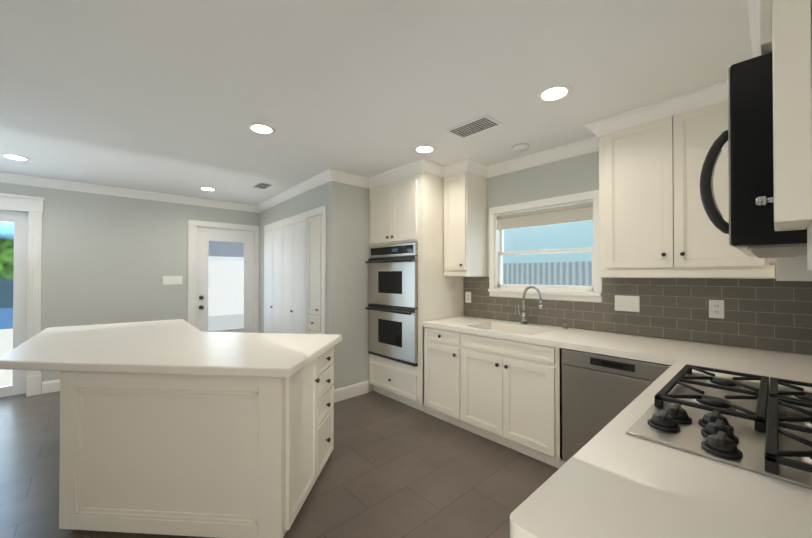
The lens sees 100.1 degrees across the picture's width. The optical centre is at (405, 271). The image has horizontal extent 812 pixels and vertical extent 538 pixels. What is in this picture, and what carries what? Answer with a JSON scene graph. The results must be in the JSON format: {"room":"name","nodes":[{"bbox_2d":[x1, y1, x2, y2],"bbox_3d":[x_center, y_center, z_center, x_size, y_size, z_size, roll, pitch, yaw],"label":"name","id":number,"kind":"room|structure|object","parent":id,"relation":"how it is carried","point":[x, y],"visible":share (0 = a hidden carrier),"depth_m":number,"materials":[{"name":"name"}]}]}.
{"room":"kitchen","nodes":[
{"label":"kitchen","id":0,"kind":"room"},
{"bbox_2d":[0,182,258,393],"bbox_3d":[-4.590,0.166,3.669,5.794,2.480,0.150,0,-1,-42],"label":"wall","id":1,"kind":"structure","parent":0,"point":[108,259],"depth_m":4.34,"materials":[{"name":"paint"}]},
{"bbox_2d":[0,211,27,396],"bbox_3d":[-5.001,0.358,3.306,1.792,2.067,0.092,0,-1,-42],"label":"patio door","id":2,"kind":"structure","parent":1,"relation":"in","point":[20,291],"depth_m":3.86,"materials":[{"name":"paint"}]},
{"bbox_2d":[0,193,44,396],"bbox_3d":[-4.927,0.273,3.227,2.060,2.260,0.044,0,-1,-42],"label":"door frame","id":3,"kind":"structure","parent":1,"relation":"attached to","point":[32,206],"depth_m":3.86,"materials":[{"name":"paint"}]},
{"bbox_2d":[42,379,59,393],"bbox_3d":[-3.664,1.344,4.396,1.425,0.135,0.016,0,-1,-42],"label":"baseboard","id":4,"kind":"structure","parent":1,"relation":"attached to","point":[53,385],"depth_m":3.96,"materials":[{"name":"paint"}]},
{"bbox_2d":[0,172,259,212],"bbox_3d":[-4.460,-1.024,3.645,5.640,0.099,0.075,0,-1,-42],"label":"crown molding","id":5,"kind":"structure","parent":1,"relation":"attached to","point":[10,178],"depth_m":4.32,"materials":[{"name":"paint"}]},
{"bbox_2d":[163,276,182,284],"bbox_3d":[-3.267,0.128,4.773,0.222,0.113,0.008,0,-1,-42],"label":"light switch","id":6,"kind":"object","parent":1,"relation":"attached to","point":[171,280],"visible":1,"depth_m":4.76,"materials":[{"name":"white plastic"}]},
{"bbox_2d":[188,220,258,332],"bbox_3d":[-2.818,0.339,5.277,0.991,2.160,0.172,0,-1,-42],"label":"door frame","id":7,"kind":"structure","parent":1,"relation":"attached to","point":[193,225],"depth_m":4.97,"materials":[{"name":"paint"}]},
{"bbox_2d":[196,227,253,332],"bbox_3d":[-2.767,0.378,5.254,0.815,2.057,0.117,0,-1,-42],"label":"entry door","id":8,"kind":"structure","parent":1,"relation":"in","point":[206,235],"depth_m":5.24,"materials":[{"name":"paint"}]},
{"bbox_2d":[0,391,558,537],"bbox_3d":[-1.282,1.415,0.926,6.980,0.060,8.650,0,-1,-42],"label":"floor","id":9,"kind":"structure","parent":0,"point":[392,468],"depth_m":2.29,"materials":[{"name":"tile"}]},
{"bbox_2d":[59,346,333,537],"bbox_3d":[-1.486,0.966,2.517,1.479,0.862,2.333,0,-1,-42],"label":"kitchen island","id":10,"kind":"object","parent":9,"relation":"on","point":[211,456],"visible":0.94,"depth_m":1.77,"materials":[{"name":"paint"}]},
{"bbox_2d":[0,319,341,377],"bbox_3d":[-1.622,0.508,2.516,1.795,0.050,2.654,0,-1,-42],"label":"island countertop","id":11,"kind":"structure","parent":10,"relation":"on","point":[178,347],"depth_m":2.06,"materials":[{"name":"white stone"}]},
{"bbox_2d":[369,172,463,412],"bbox_3d":[0.089,0.174,3.866,0.694,2.468,0.874,0,-1,-42],"label":"tall cabinet","id":12,"kind":"object","parent":9,"relation":"on","point":[409,209],"visible":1,"depth_m":3.52,"materials":[{"name":"paint"}]},
{"bbox_2d":[365,242,417,366],"bbox_3d":[-0.149,0.329,3.683,0.186,1.241,0.778,0,-1,-42],"label":"double oven","id":13,"kind":"object","parent":12,"relation":"in","point":[392,308],"visible":0.98,"depth_m":3.60,"materials":[{"name":"silver metal"}]},
{"bbox_2d":[423,334,490,422],"bbox_3d":[0.581,1.053,3.337,0.672,0.700,0.550,0,-1,-42],"label":"base cabinet","id":14,"kind":"object","parent":9,"relation":"on","point":[437,352],"depth_m":3.15,"materials":[{"name":"paint"}]},
{"bbox_2d":[451,338,565,467],"bbox_3d":[0.988,1.050,2.894,0.672,0.700,0.939,0,-1,-42],"label":"base cabinet","id":15,"kind":"object","parent":9,"relation":"on","point":[506,393],"depth_m":2.61,"materials":[{"name":"paint"}]},
{"bbox_2d":[421,316,811,375],"bbox_3d":[1.277,0.503,2.565,0.674,0.040,2.632,0,-1,-42],"label":"countertop","id":16,"kind":"structure","parent":15,"relation":"on","point":[649,349],"depth_m":2.21,"materials":[{"name":"white stone"}]},
{"bbox_2d":[470,322,551,334],"bbox_3d":[0.893,0.588,2.945,0.397,0.195,0.632,0,-1,-42],"label":"sink","id":17,"kind":"object","parent":16,"relation":"in","point":[513,328],"depth_m":3.12,"materials":[{"name":"white ceramic"}]},
{"bbox_2d":[518,285,542,324],"bbox_3d":[1.123,0.305,3.040,0.120,0.362,0.243,0,-1,-42],"label":"faucet","id":18,"kind":"object","parent":16,"relation":"on","point":[523,316],"visible":1,"depth_m":3.10,"materials":[{"name":"silver metal"}]},
{"bbox_2d":[562,348,670,461],"bbox_3d":[1.486,0.961,2.290,0.612,0.868,0.607,0,-1,-42],"label":"dishwasher","id":19,"kind":"object","parent":9,"relation":"on","point":[600,392],"visible":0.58,"depth_m":2.16,"materials":[{"name":"silver metal"}]},
{"bbox_2d":[259,181,373,391],"bbox_3d":[-1.214,0.177,5.066,1.300,2.480,2.650,0,-1,-42],"label":"wall","id":20,"kind":"structure","parent":0,"point":[347,233],"depth_m":3.83,"materials":[{"name":"paint"}]},
{"bbox_2d":[265,218,306,333],"bbox_3d":[-1.671,0.381,4.649,0.104,2.035,1.510,0,-1,-42],"label":"closet doors","id":21,"kind":"structure","parent":20,"relation":"in","point":[285,278],"depth_m":4.54,"materials":[{"name":"paint"}]},
{"bbox_2d":[264,205,325,333],"bbox_3d":[-1.544,0.347,4.515,0.113,2.131,2.039,0,-1,-42],"label":"trim","id":22,"kind":"structure","parent":20,"relation":"attached to","point":[314,212],"depth_m":3.77,"materials":[{"name":"paint"}]},
{"bbox_2d":[248,169,347,211],"bbox_3d":[-1.564,-1.017,4.541,0.218,0.099,2.485,0,-1,-42],"label":"crown molding","id":23,"kind":"structure","parent":20,"relation":"attached to","point":[328,175],"depth_m":4.13,"materials":[{"name":"paint"}]},
{"bbox_2d":[307,214,321,333],"bbox_3d":[-1.061,0.378,3.911,0.069,2.036,0.355,0,-1,-42],"label":"pantry cabinet","id":24,"kind":"object","parent":20,"relation":"attached to","point":[314,231],"visible":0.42,"depth_m":3.92,"materials":[{"name":"paint"}]},
{"bbox_2d":[334,381,368,402],"bbox_3d":[-0.616,1.340,3.797,0.480,0.135,0.016,0,-1,-42],"label":"baseboard","id":25,"kind":"structure","parent":20,"relation":"attached to","point":[349,391],"depth_m":3.79,"materials":[{"name":"paint"}]},
{"bbox_2d":[360,159,427,188],"bbox_3d":[-0.136,-1.024,3.620,0.075,0.099,0.955,0,-1,-42],"label":"crown molding","id":26,"kind":"structure","parent":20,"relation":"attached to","point":[419,166],"depth_m":3.58,"materials":[{"name":"paint"}]},
{"bbox_2d":[0,0,752,204],"bbox_3d":[-1.282,-1.125,0.946,6.980,0.060,8.650,0,-1,-42],"label":"ceiling","id":27,"kind":"structure","parent":0,"point":[174,97],"depth_m":1.92,"materials":[{"name":"paint"}]},
{"bbox_2d":[0,153,30,160],"bbox_3d":[-3.678,-1.073,3.206,0.200,0.008,0.200,0,-1,-42],"label":"recessed light","id":28,"kind":"object","parent":27,"relation":"in","point":[15,157],"visible":1,"depth_m":3.20,"materials":[{"name":"paint"}]},
{"bbox_2d":[199,187,216,190],"bbox_3d":[-2.557,-1.064,4.395,0.200,0.008,0.200,0,-1,-42],"label":"recessed light","id":29,"kind":"object","parent":27,"relation":"in","point":[208,188],"visible":0.96,"depth_m":4.37,"materials":[{"name":"paint"}]},
{"bbox_2d":[247,123,275,133],"bbox_3d":[-1.094,-1.078,2.576,0.200,0.008,0.200,0,-1,-42],"label":"recessed light","id":30,"kind":"object","parent":27,"relation":"in","point":[261,128],"visible":1,"depth_m":2.56,"materials":[{"name":"paint"}]},
{"bbox_2d":[252,182,273,188],"bbox_3d":[-1.779,-1.064,4.227,0.170,0.010,0.300,0,-1,-42],"label":"ceiling vent","id":31,"kind":"object","parent":27,"relation":"in","point":[262,185],"visible":0.98,"depth_m":4.20,"materials":[{"name":"silver metal"}]},
{"bbox_2d":[413,145,435,152],"bbox_3d":[0.163,-1.075,2.995,0.200,0.008,0.200,0,-1,-42],"label":"recessed light","id":32,"kind":"object","parent":27,"relation":"in","point":[424,148],"visible":1,"depth_m":2.97,"materials":[{"name":"paint"}]},
{"bbox_2d":[424,160,455,177],"bbox_3d":[0.314,-1.025,3.418,0.315,0.099,0.100,0,-1,-42],"label":"crown molding","id":33,"kind":"structure","parent":27,"relation":"attached to","point":[435,169],"depth_m":3.43,"materials":[{"name":"paint"}]},
{"bbox_2d":[447,115,501,137],"bbox_3d":[0.505,-1.077,2.549,0.200,0.010,0.360,0,-1,-42],"label":"ceiling vent","id":34,"kind":"object","parent":27,"relation":"in","point":[476,125],"visible":1,"depth_m":2.52,"materials":[{"name":"silver metal"}]},
{"bbox_2d":[512,143,528,151],"bbox_3d":[0.989,-1.065,2.938,0.140,0.030,0.140,0,-1,-42],"label":"smoke detector","id":35,"kind":"object","parent":27,"relation":"attached to","point":[521,147],"visible":1,"depth_m":2.91,"materials":[{"name":"paint"}]},
{"bbox_2d":[537,84,571,101],"bbox_3d":[0.901,-1.082,2.071,0.200,0.008,0.200,0,-1,-42],"label":"recessed light","id":36,"kind":"object","parent":27,"relation":"in","point":[554,92],"visible":1,"depth_m":2.06,"materials":[{"name":"paint"}]},
{"bbox_2d":[580,81,727,143],"bbox_3d":[1.630,-1.035,2.213,0.075,0.099,0.865,0,-1,-42],"label":"crown molding","id":37,"kind":"structure","parent":27,"relation":"attached to","point":[698,99],"depth_m":2.19,"materials":[{"name":"paint"}]},
{"bbox_2d":[746,0,760,57],"bbox_3d":[1.282,-1.042,1.238,1.905,0.099,0.075,0,-1,-42],"label":"crown molding","id":38,"kind":"structure","parent":27,"relation":"attached to","point":[753,6],"depth_m":1.46,"materials":[{"name":"paint"}]},
{"bbox_2d":[468,151,806,354],"bbox_3d":[1.348,0.162,3.121,0.150,2.480,3.680,0,-1,-42],"label":"wall","id":39,"kind":"structure","parent":0,"point":[573,175],"depth_m":3.10,"materials":[{"name":"paint"}]},
{"bbox_2d":[444,172,486,276],"bbox_3d":[0.604,-0.505,3.542,0.379,1.116,0.297,0,-1,-42],"label":"upper cabinet","id":40,"kind":"object","parent":39,"relation":"attached to","point":[465,224],"visible":1,"depth_m":3.43,"materials":[{"name":"paint"}]},
{"bbox_2d":[456,158,487,177],"bbox_3d":[0.685,-1.026,3.380,0.330,0.099,0.095,0,-1,-42],"label":"crown molding","id":41,"kind":"structure","parent":39,"relation":"attached to","point":[469,165],"depth_m":3.36,"materials":[{"name":"paint"}]},
{"bbox_2d":[488,140,598,177],"bbox_3d":[1.214,-1.028,3.109,0.075,0.099,1.170,0,-1,-42],"label":"crown molding","id":42,"kind":"structure","parent":39,"relation":"attached to","point":[574,149],"depth_m":3.08,"materials":[{"name":"paint"}]},
{"bbox_2d":[488,190,602,301],"bbox_3d":[1.263,-0.203,3.172,0.170,0.910,1.059,0,-1,-42],"label":"window","id":43,"kind":"structure","parent":39,"relation":"in","point":[581,209],"depth_m":3.11,"materials":[{"name":"paint"}]},
{"bbox_2d":[464,277,811,354],"bbox_3d":[1.534,0.267,2.794,0.012,0.432,2.644,0,-1,-42],"label":"backsplash","id":44,"kind":"structure","parent":39,"relation":"attached to","point":[769,314],"depth_m":2.35,"materials":[{"name":"tile"}]},
{"bbox_2d":[465,292,470,302],"bbox_3d":[0.679,0.281,3.715,0.007,0.120,0.075,0,-1,-42],"label":"electrical outlet","id":45,"kind":"object","parent":44,"relation":"attached to","point":[467,297],"visible":1,"depth_m":3.71,"materials":[{"name":"white plastic"}]},
{"bbox_2d":[615,295,639,311],"bbox_3d":[1.692,0.246,2.609,0.008,0.120,0.165,0,-1,-42],"label":"light switch","id":46,"kind":"object","parent":44,"relation":"attached to","point":[627,303],"visible":1,"depth_m":2.60,"materials":[{"name":"white plastic"}]},
{"bbox_2d":[709,300,723,318],"bbox_3d":[2.037,0.247,2.233,0.007,0.120,0.075,0,-1,-42],"label":"electrical outlet","id":47,"kind":"object","parent":44,"relation":"attached to","point":[716,308],"visible":1,"depth_m":2.23,"materials":[{"name":"white plastic"}]},
{"bbox_2d":[599,101,775,278],"bbox_3d":[1.803,-0.515,2.259,0.344,1.116,0.874,0,-1,-42],"label":"upper cabinet","id":48,"kind":"object","parent":39,"relation":"attached to","point":[655,221],"visible":0.79,"depth_m":2.19,"materials":[{"name":"paint"}]},
{"bbox_2d":[510,356,811,537],"bbox_3d":[1.039,0.491,1.005,1.740,0.040,0.652,0,-1,-42],"label":"countertop","id":49,"kind":"structure","parent":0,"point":[612,479],"depth_m":0.71,"materials":[{"name":"white stone"}]},
{"bbox_2d":[626,364,811,488],"bbox_3d":[1.150,0.446,1.099,0.911,0.049,0.528,0,-1,-42],"label":"cooktop","id":50,"kind":"object","parent":49,"relation":"in","point":[763,426],"visible":1,"depth_m":1.00,"materials":[{"name":"silver metal"}]},
{"bbox_3d":[2.322,0.138,0.148,2.730,2.480,2.320,0,-1,-42],"label":"wall","id":51,"kind":"structure","parent":0,"visible":0},
{"bbox_2d":[760,0,811,279],"bbox_3d":[0.832,-0.545,0.569,0.200,1.083,0.299,0,-1,-42],"label":"upper cabinet","id":52,"kind":"object","parent":51,"relation":"attached to","point":[786,33],"depth_m":0.60,"materials":[{"name":"paint"}]},
{"bbox_2d":[700,52,806,257],"bbox_3d":[1.145,-0.269,0.940,0.754,0.433,0.427,0,-1,-42],"label":"microwave","id":53,"kind":"object","parent":52,"relation":"attached to","point":[747,135],"visible":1,"depth_m":0.78,"materials":[{"name":"black metal"}]},
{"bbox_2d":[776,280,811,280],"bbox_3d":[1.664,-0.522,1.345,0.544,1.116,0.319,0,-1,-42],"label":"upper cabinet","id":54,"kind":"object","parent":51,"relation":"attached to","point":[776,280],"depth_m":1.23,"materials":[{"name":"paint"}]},
{"label":"outside","id":55,"kind":"structure","parent":0,"visible":0},
{"bbox_2d":[0,222,13,386],"bbox_3d":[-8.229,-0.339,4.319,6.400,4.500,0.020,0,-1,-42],"label":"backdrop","id":56,"kind":"structure","parent":55,"point":[4,272],"depth_m":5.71,"materials":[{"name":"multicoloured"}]},
{"bbox_2d":[206,241,243,330],"bbox_3d":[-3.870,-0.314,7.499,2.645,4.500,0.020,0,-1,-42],"label":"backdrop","id":57,"kind":"structure","parent":55,"point":[213,305],"depth_m":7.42,"materials":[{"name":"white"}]},
{"bbox_2d":[503,220,592,285],"bbox_3d":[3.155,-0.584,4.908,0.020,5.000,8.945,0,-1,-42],"label":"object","id":58,"kind":"structure","parent":55,"point":[553,260],"depth_m":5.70,"materials":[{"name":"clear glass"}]}
]}

